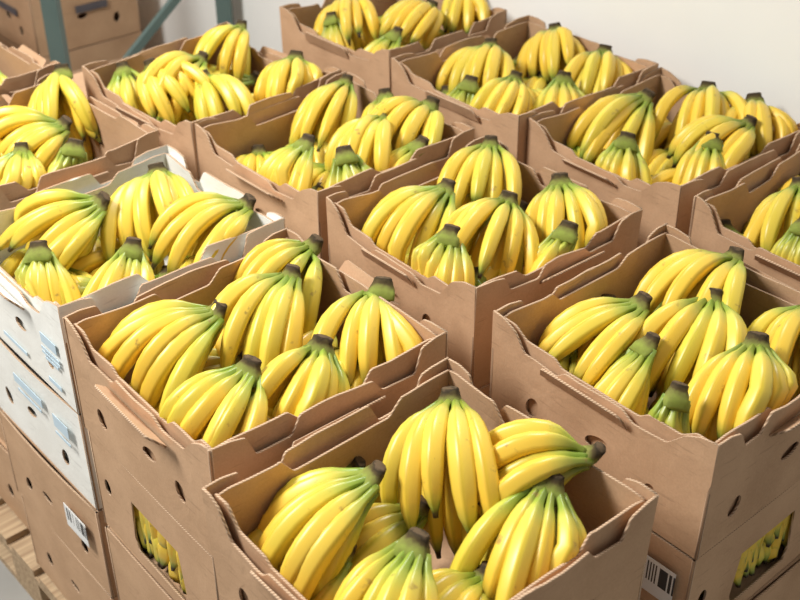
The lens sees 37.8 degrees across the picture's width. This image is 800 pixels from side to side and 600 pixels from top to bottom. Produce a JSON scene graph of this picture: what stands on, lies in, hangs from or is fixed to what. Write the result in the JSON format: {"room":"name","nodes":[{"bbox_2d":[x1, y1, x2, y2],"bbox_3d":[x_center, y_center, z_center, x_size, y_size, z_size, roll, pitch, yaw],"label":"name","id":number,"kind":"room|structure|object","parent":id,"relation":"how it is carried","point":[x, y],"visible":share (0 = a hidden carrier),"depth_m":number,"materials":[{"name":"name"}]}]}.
{"room":"warehouse","nodes":[
{"label":"warehouse","id":0,"kind":"room"},
{"bbox_2d":[0,560,32,599],"bbox_3d":[-1.307,1.059,2.510,9.000,0.100,11.000,-25,41,-33],"label":"floor","id":1,"kind":"structure","parent":0,"point":[10,588],"depth_m":2.93,"materials":[{"name":"concrete"}]},
{"bbox_2d":[0,496,66,599],"bbox_3d":[-0.522,0.487,3.163,1.060,0.137,1.000,-26,42,-34],"label":"wooden pallet","id":2,"kind":"object","parent":1,"relation":"on","point":[17,553],"visible":0.12,"depth_m":2.88,"materials":[{"name":"brown wood"}]},
{"bbox_2d":[0,438,28,528],"bbox_3d":[-0.865,0.316,3.072,0.465,0.236,0.457,-26,41,-33],"label":"cardboard box","id":3,"kind":"object","parent":2,"relation":"on","point":[9,493],"visible":0.07,"depth_m":2.88,"materials":[{"name":"brown cardboard"}]},
{"bbox_2d":[0,407,5,442],"bbox_3d":[-0.854,0.113,2.944,0.466,0.236,0.460,-26,41,-34],"label":"cardboard box","id":4,"kind":"object","parent":3,"relation":"on","point":[1,429],"visible":0.02,"depth_m":2.80,"materials":[{"name":"brown cardboard"}]},
{"bbox_3d":[-0.859,-0.083,2.805,0.464,0.236,0.456,-25,41,-33],"label":"cardboard box","id":5,"kind":"object","parent":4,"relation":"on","visible":0},
{"bbox_2d":[0,73,159,210],"bbox_3d":[-0.867,-0.287,2.674,0.530,0.236,0.532,-26,41,-34],"label":"cardboard box","id":6,"kind":"object","parent":5,"relation":"on","point":[123,140],"visible":0.34,"depth_m":2.59,"materials":[{"name":"brown cardboard"}]},
{"bbox_2d":[0,63,102,188],"bbox_3d":[-0.858,-0.319,2.676,0.457,0.268,0.459,-24,40,-32],"label":"bunch","id":7,"kind":"object","parent":6,"relation":"in","point":[50,134],"visible":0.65,"depth_m":2.59,"materials":[{"name":"yellow food"}]},
{"bbox_2d":[21,495,118,599],"bbox_3d":[-0.549,0.538,2.734,0.484,0.236,0.440,-25,41,-33],"label":"cardboard box","id":8,"kind":"object","parent":2,"relation":"on","point":[65,570],"visible":0.16,"depth_m":2.63,"materials":[{"name":"brown cardboard"}]},
{"bbox_2d":[0,408,117,597],"bbox_3d":[-0.556,0.340,2.599,0.492,0.236,0.434,-26,41,-34],"label":"cardboard box","id":9,"kind":"object","parent":8,"relation":"on","point":[60,504],"visible":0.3,"depth_m":2.44,"materials":[{"name":"brown cardboard"}]},
{"bbox_2d":[0,336,101,509],"bbox_3d":[-0.551,0.137,2.470,0.494,0.236,0.439,-26,41,-33],"label":"cardboard box","id":10,"kind":"object","parent":9,"relation":"on","point":[39,411],"visible":0.23,"depth_m":2.30,"materials":[{"name":"white cardboard"}]},
{"bbox_2d":[0,144,284,414],"bbox_3d":[-0.557,-0.060,2.332,0.525,0.236,0.442,-25,41,-33],"label":"cardboard box","id":11,"kind":"object","parent":10,"relation":"on","point":[33,327],"visible":0.37,"depth_m":2.21,"materials":[{"name":"white cardboard"}]},
{"bbox_2d":[0,162,256,304],"bbox_3d":[-0.549,-0.084,2.323,0.460,0.263,0.418,-28,43,-36],"label":"bunch","id":12,"kind":"object","parent":11,"relation":"in","point":[157,214],"visible":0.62,"depth_m":2.27,"materials":[{"name":"yellow food"}]},
{"bbox_3d":[-0.156,0.306,3.087,0.459,0.236,0.452,-27,42,-35],"label":"cardboard box","id":13,"kind":"object","parent":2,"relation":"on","visible":0},
{"bbox_3d":[-0.152,0.102,2.960,0.456,0.236,0.453,-26,41,-34],"label":"cardboard box","id":14,"kind":"object","parent":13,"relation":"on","visible":0},
{"bbox_3d":[-0.147,-0.097,2.826,0.455,0.236,0.457,-27,42,-34],"label":"cardboard box","id":15,"kind":"object","parent":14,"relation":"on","visible":0},
{"bbox_2d":[194,71,474,262],"bbox_3d":[-0.152,-0.293,2.691,0.517,0.236,0.456,-27,42,-34],"label":"cardboard box","id":16,"kind":"object","parent":15,"relation":"on","point":[219,144],"visible":0.38,"depth_m":2.60,"materials":[{"name":"brown cardboard"}]},
{"bbox_2d":[236,73,443,190],"bbox_3d":[-0.134,-0.324,2.689,0.468,0.260,0.419,-27,42,-34],"label":"bunch","id":17,"kind":"object","parent":16,"relation":"in","point":[327,146],"visible":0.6,"depth_m":2.61,"materials":[{"name":"yellow food"}]},
{"bbox_3d":[-0.471,0.121,3.367,0.454,0.236,0.462,-28,43,-36],"label":"cardboard box","id":18,"kind":"object","parent":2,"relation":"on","visible":0},
{"bbox_3d":[-0.469,-0.079,3.235,0.453,0.236,0.464,-28,42,-35],"label":"cardboard box","id":19,"kind":"object","parent":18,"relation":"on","visible":0},
{"bbox_3d":[-0.474,-0.281,3.104,0.455,0.236,0.463,-28,43,-36],"label":"cardboard box","id":20,"kind":"object","parent":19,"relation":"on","visible":0},
{"bbox_2d":[82,21,341,180],"bbox_3d":[-0.470,-0.480,2.967,0.500,0.236,0.482,-28,42,-35],"label":"cardboard box","id":21,"kind":"object","parent":20,"relation":"on","point":[97,75],"visible":0.29,"depth_m":2.88,"materials":[{"name":"brown cardboard"}]},
{"bbox_2d":[107,20,322,125],"bbox_3d":[-0.462,-0.506,2.959,0.446,0.277,0.434,-28,42,-35],"label":"bunch","id":22,"kind":"object","parent":21,"relation":"in","point":[175,87],"visible":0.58,"depth_m":2.86,"materials":[{"name":"yellow food"}]},
{"bbox_2d":[40,0,233,69],"bbox_3d":[-0.944,-1.429,4.015,0.710,2.400,0.074,-16,37,-23],"label":"frame","id":23,"kind":"object","parent":1,"relation":"on","point":[51,10],"visible":0.12,"depth_m":4.19,"materials":[{"name":"metal"}]},
{"bbox_3d":[-1.396,-0.822,5.055,0.467,0.236,0.460,-26,41,-33],"label":"cardboard box","id":24,"kind":"object","parent":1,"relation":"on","visible":0},
{"bbox_2d":[0,31,143,71],"bbox_3d":[-1.396,-1.024,4.924,0.464,0.236,0.461,-26,41,-34],"label":"cardboard box","id":25,"kind":"object","parent":24,"relation":"on","point":[112,49],"visible":0.17,"depth_m":4.76,"materials":[{"name":"brown cardboard"}]},
{"bbox_2d":[0,0,140,56],"bbox_3d":[-1.394,-1.222,4.788,0.472,0.236,0.463,-26,41,-33],"label":"cardboard box","id":26,"kind":"object","parent":25,"relation":"on","point":[86,22],"visible":0.93,"depth_m":4.66,"materials":[{"name":"brown cardboard"}]},
{"bbox_3d":[0.112,0.897,2.541,1.020,0.137,1.000,-25,41,-33],"label":"wooden pallet","id":27,"kind":"object","parent":1,"relation":"on","visible":0},
{"bbox_3d":[0.041,0.963,2.089,0.480,0.236,0.433,-26,41,-33],"label":"cardboard box","id":28,"kind":"object","parent":27,"relation":"on","visible":0},
{"bbox_3d":[0.046,0.764,1.955,0.479,0.236,0.429,-26,41,-34],"label":"cardboard box","id":29,"kind":"object","parent":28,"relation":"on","visible":0},
{"bbox_3d":[0.040,0.564,1.822,0.473,0.236,0.433,-25,41,-33],"label":"cardboard box","id":30,"kind":"object","parent":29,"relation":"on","visible":0},
{"bbox_2d":[201,357,658,599],"bbox_3d":[0.029,0.363,1.696,0.501,0.236,0.467,-26,41,-33],"label":"cardboard box","id":31,"kind":"object","parent":30,"relation":"on","point":[617,517],"visible":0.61,"depth_m":1.68,"materials":[{"name":"brown cardboard"}]},
{"bbox_2d":[247,386,605,599],"bbox_3d":[0.041,0.332,1.690,0.462,0.267,0.420,-26,41,-34],"label":"bunch","id":32,"kind":"object","parent":31,"relation":"in","point":[356,531],"visible":0.93,"depth_m":1.64,"materials":[{"name":"yellow food"}]},
{"bbox_3d":[-0.241,0.742,2.424,0.472,0.236,0.464,-25,41,-33],"label":"cardboard box","id":33,"kind":"object","parent":27,"relation":"on","visible":0},
{"bbox_2d":[105,525,173,599],"bbox_3d":[-0.241,0.543,2.289,0.472,0.236,0.458,-25,41,-33],"label":"cardboard box","id":34,"kind":"object","parent":33,"relation":"on","point":[133,581],"visible":0.06,"depth_m":2.22,"materials":[{"name":"brown cardboard"}]},
{"bbox_2d":[88,430,216,599],"bbox_3d":[-0.242,0.342,2.159,0.472,0.236,0.462,-25,41,-32],"label":"cardboard box","id":35,"kind":"object","parent":34,"relation":"on","point":[119,489],"visible":0.16,"depth_m":2.05,"materials":[{"name":"brown cardboard"}]},
{"bbox_2d":[133,504,186,593],"bbox_3d":[-0.372,0.406,2.073,0.114,0.197,0.325,-25,41,-33],"label":"bunch","id":36,"kind":"object","parent":35,"relation":"in","point":[157,546],"visible":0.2,"depth_m":2.08,"materials":[{"name":"yellow food"}]},
{"bbox_2d":[62,228,447,555],"bbox_3d":[-0.241,0.144,2.016,0.544,0.236,0.506,-25,41,-33],"label":"cardboard box","id":37,"kind":"object","parent":35,"relation":"on","point":[173,467],"visible":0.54,"depth_m":1.92,"materials":[{"name":"brown cardboard"}]},
{"bbox_2d":[98,233,422,447],"bbox_3d":[-0.227,0.117,2.026,0.490,0.256,0.425,-25,41,-33],"label":"bunch","id":38,"kind":"object","parent":37,"relation":"in","point":[224,369],"visible":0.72,"depth_m":1.97,"materials":[{"name":"yellow food"}]},
{"bbox_3d":[0.488,0.730,2.442,0.475,0.236,0.471,-25,41,-33],"label":"cardboard box","id":39,"kind":"object","parent":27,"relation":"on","visible":0},
{"bbox_2d":[747,555,799,599],"bbox_3d":[0.494,0.531,2.309,0.468,0.236,0.471,-25,41,-33],"label":"cardboard box","id":40,"kind":"object","parent":39,"relation":"on","point":[785,585],"visible":0.05,"depth_m":2.16,"materials":[{"name":"brown cardboard"}]},
{"bbox_2d":[640,480,799,599],"bbox_3d":[0.479,0.331,2.176,0.479,0.236,0.474,-26,41,-33],"label":"cardboard box","id":41,"kind":"object","parent":40,"relation":"on","point":[670,573],"visible":0.12,"depth_m":1.93,"materials":[{"name":"brown cardboard"}]},
{"bbox_2d":[489,223,799,559],"bbox_3d":[0.498,0.138,2.032,0.515,0.236,0.508,-25,41,-33],"label":"cardboard box","id":42,"kind":"object","parent":41,"relation":"on","point":[707,489],"visible":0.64,"depth_m":1.89,"materials":[{"name":"brown cardboard"}]},
{"bbox_2d":[538,246,799,441],"bbox_3d":[0.496,0.107,2.037,0.460,0.262,0.441,-25,41,-33],"label":"bunch","id":43,"kind":"object","parent":42,"relation":"in","point":[682,336],"visible":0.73,"depth_m":1.95,"materials":[{"name":"yellow food"}]},
{"bbox_2d":[698,512,792,599],"bbox_3d":[0.583,0.405,2.071,0.324,0.193,0.123,-25,41,-33],"label":"bunch","id":44,"kind":"object","parent":41,"relation":"in","point":[766,549],"visible":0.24,"depth_m":2.07,"materials":[{"name":"yellow food"}]},
{"bbox_3d":[0.163,0.498,2.794,0.456,0.236,0.441,-25,41,-33],"label":"cardboard box","id":45,"kind":"object","parent":27,"relation":"on","visible":0},
{"bbox_3d":[0.163,0.298,2.663,0.457,0.236,0.442,-25,41,-32],"label":"cardboard box","id":46,"kind":"object","parent":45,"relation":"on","visible":0},
{"bbox_2d":[478,382,489,396],"bbox_3d":[0.166,0.103,2.522,0.457,0.236,0.448,-25,41,-33],"label":"cardboard box","id":47,"kind":"object","parent":46,"relation":"on","point":[485,389],"visible":0.02,"depth_m":2.22,"materials":[{"name":"brown cardboard"}]},
{"bbox_2d":[326,136,642,388],"bbox_3d":[0.168,-0.086,2.382,0.486,0.236,0.492,-25,41,-32],"label":"cardboard box","id":48,"kind":"object","parent":47,"relation":"on","point":[463,309],"visible":0.44,"depth_m":2.24,"materials":[{"name":"brown cardboard"}]},
{"bbox_2d":[361,135,607,286],"bbox_3d":[0.167,-0.113,2.380,0.421,0.252,0.421,-25,41,-32],"label":"bunch","id":49,"kind":"object","parent":48,"relation":"in","point":[474,226],"visible":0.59,"depth_m":2.30,"materials":[{"name":"yellow food"}]},
{"bbox_3d":[0.759,0.556,3.059,0.480,0.137,0.980,-25,41,-33],"label":"wooden pallet","id":50,"kind":"object","parent":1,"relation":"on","visible":0},
{"bbox_3d":[0.607,0.292,3.107,0.475,0.236,0.442,-24,40,-32],"label":"cardboard box","id":51,"kind":"object","parent":50,"relation":"on","visible":0},
{"bbox_3d":[0.607,0.091,2.977,0.473,0.236,0.442,-25,41,-33],"label":"cardboard box","id":52,"kind":"object","parent":51,"relation":"on","visible":0},
{"bbox_3d":[0.610,-0.107,2.841,0.475,0.236,0.442,-25,41,-33],"label":"cardboard box","id":53,"kind":"object","parent":52,"relation":"on","visible":0},
{"bbox_2d":[526,67,799,246],"bbox_3d":[0.610,-0.305,2.707,0.525,0.236,0.457,-25,41,-32],"label":"cardboard box","id":54,"kind":"object","parent":53,"relation":"on","point":[661,203],"visible":0.34,"depth_m":2.56,"materials":[{"name":"brown cardboard"}]},
{"bbox_2d":[566,81,798,184],"bbox_3d":[0.622,-0.342,2.710,0.475,0.255,0.424,-25,41,-33],"label":"bunch","id":55,"kind":"object","parent":54,"relation":"in","point":[623,135],"visible":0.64,"depth_m":2.66,"materials":[{"name":"yellow food"}]},
{"bbox_3d":[0.909,0.494,2.801,0.441,0.236,0.455,-26,42,-34],"label":"cardboard box","id":56,"kind":"object","parent":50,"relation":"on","visible":0},
{"bbox_3d":[0.908,0.297,2.664,0.442,0.236,0.455,-26,41,-33],"label":"cardboard box","id":57,"kind":"object","parent":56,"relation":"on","visible":0},
{"bbox_3d":[0.911,0.093,2.537,0.446,0.236,0.452,-26,41,-33],"label":"cardboard box","id":58,"kind":"object","parent":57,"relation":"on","visible":0},
{"bbox_2d":[688,144,799,290],"bbox_3d":[0.903,-0.097,2.402,0.491,0.236,0.464,-26,41,-34],"label":"cardboard box","id":59,"kind":"object","parent":58,"relation":"on","point":[738,204],"visible":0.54,"depth_m":2.39,"materials":[{"name":"brown cardboard"}]},
{"bbox_2d":[720,174,799,264],"bbox_3d":[0.897,-0.119,2.385,0.391,0.258,0.423,-27,42,-34],"label":"bunch","id":60,"kind":"object","parent":59,"relation":"in","point":[774,225],"visible":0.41,"depth_m":2.31,"materials":[{"name":"yellow food"}]},
{"bbox_3d":[0.146,0.157,3.665,0.480,0.137,0.980,-26,41,-34],"label":"wooden pallet","id":61,"kind":"object","parent":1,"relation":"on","visible":0},
{"bbox_3d":[0.310,0.110,3.385,0.489,0.236,0.462,-25,41,-33],"label":"cardboard box","id":62,"kind":"object","parent":61,"relation":"on","visible":0},
{"bbox_3d":[0.309,-0.091,3.253,0.491,0.236,0.458,-24,40,-32],"label":"cardboard box","id":63,"kind":"object","parent":62,"relation":"on","visible":0},
{"bbox_3d":[0.316,-0.291,3.120,0.489,0.236,0.457,-25,41,-33],"label":"cardboard box","id":64,"kind":"object","parent":63,"relation":"on","visible":0},
{"bbox_2d":[391,15,658,163],"bbox_3d":[0.307,-0.504,2.989,0.537,0.236,0.487,-25,41,-32],"label":"cardboard box","id":65,"kind":"object","parent":64,"relation":"on","point":[414,76],"visible":0.37,"depth_m":2.90,"materials":[{"name":"brown cardboard"}]},
{"bbox_2d":[436,22,632,114],"bbox_3d":[0.324,-0.514,2.986,0.491,0.253,0.427,-24,40,-32],"label":"bunch","id":66,"kind":"object","parent":65,"relation":"in","point":[560,69],"visible":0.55,"depth_m":2.95,"materials":[{"name":"yellow food"}]},
{"bbox_3d":[-0.017,-0.116,3.728,0.454,0.236,0.460,-27,42,-35],"label":"cardboard box","id":67,"kind":"object","parent":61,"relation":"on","visible":0},
{"bbox_3d":[-0.014,-0.316,3.594,0.457,0.236,0.461,-27,42,-35],"label":"cardboard box","id":68,"kind":"object","parent":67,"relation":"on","visible":0},
{"bbox_3d":[-0.023,-0.523,3.472,0.448,0.236,0.457,-27,42,-34],"label":"cardboard box","id":69,"kind":"object","parent":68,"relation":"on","visible":0},
{"bbox_2d":[279,0,506,95],"bbox_3d":[-0.025,-0.716,3.331,0.479,0.236,0.464,-27,42,-35],"label":"cardboard box","id":70,"kind":"object","parent":69,"relation":"on","point":[297,22],"visible":0.32,"depth_m":3.21,"materials":[{"name":"brown cardboard"}]},
{"bbox_2d":[314,0,489,52],"bbox_3d":[-0.001,-0.752,3.337,0.476,0.258,0.423,-27,42,-34],"label":"bunch","id":71,"kind":"object","parent":70,"relation":"in","point":[344,23],"visible":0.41,"depth_m":3.21,"materials":[{"name":"yellow food"}]},
{"bbox_3d":[-0.980,0.154,3.669,1.000,0.137,0.480,-26,42,-34],"label":"wooden pallet","id":72,"kind":"object","parent":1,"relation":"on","visible":0},
{"bbox_3d":[-1.172,0.092,3.411,0.463,0.236,0.457,-26,41,-34],"label":"cardboard box","id":73,"kind":"object","parent":72,"relation":"on","visible":0},
{"bbox_3d":[-1.179,-0.107,3.277,0.461,0.236,0.457,-26,41,-34],"label":"cardboard box","id":74,"kind":"object","parent":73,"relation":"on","visible":0},
{"bbox_3d":[-1.178,-0.306,3.143,0.460,0.236,0.456,-26,41,-33],"label":"cardboard box","id":75,"kind":"object","parent":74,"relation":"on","visible":0},
{"bbox_2d":[0,42,60,97],"bbox_3d":[-1.172,-0.510,3.017,0.515,0.236,0.473,-26,41,-34],"label":"cardboard box","id":76,"kind":"object","parent":75,"relation":"on","point":[23,67],"visible":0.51,"depth_m":3.07,"materials":[{"name":"brown cardboard"}]},
{"bbox_2d":[0,71,7,84],"bbox_3d":[-1.191,-0.520,2.986,0.375,0.264,0.446,-20,38,-27],"label":"bunch","id":77,"kind":"object","parent":76,"relation":"in","point":[2,76],"visible":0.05,"depth_m":2.91,"materials":[{"name":"yellow food"}]},
{"bbox_3d":[-0.795,-0.106,3.712,0.467,0.236,0.463,-27,42,-34],"label":"cardboard box","id":78,"kind":"object","parent":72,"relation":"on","visible":0},
{"bbox_3d":[-0.797,-0.305,3.578,0.465,0.236,0.460,-26,41,-33],"label":"cardboard box","id":79,"kind":"object","parent":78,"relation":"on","visible":0},
{"bbox_2d":[72,56,131,99],"bbox_3d":[-0.798,-0.506,3.447,0.472,0.236,0.459,-26,41,-33],"label":"cardboard box","id":80,"kind":"object","parent":79,"relation":"on","point":[78,78],"visible":0.02,"depth_m":3.46,"materials":[{"name":"brown cardboard"}]},
{"bbox_2d":[137,0,799,123],"bbox_3d":[0.525,-1.189,2.923,0.106,3.200,11.000,-25,41,-33],"label":"wall","id":81,"kind":"structure","parent":0,"point":[744,47],"depth_m":2.95,"materials":[{"name":"white paint"}]}
]}

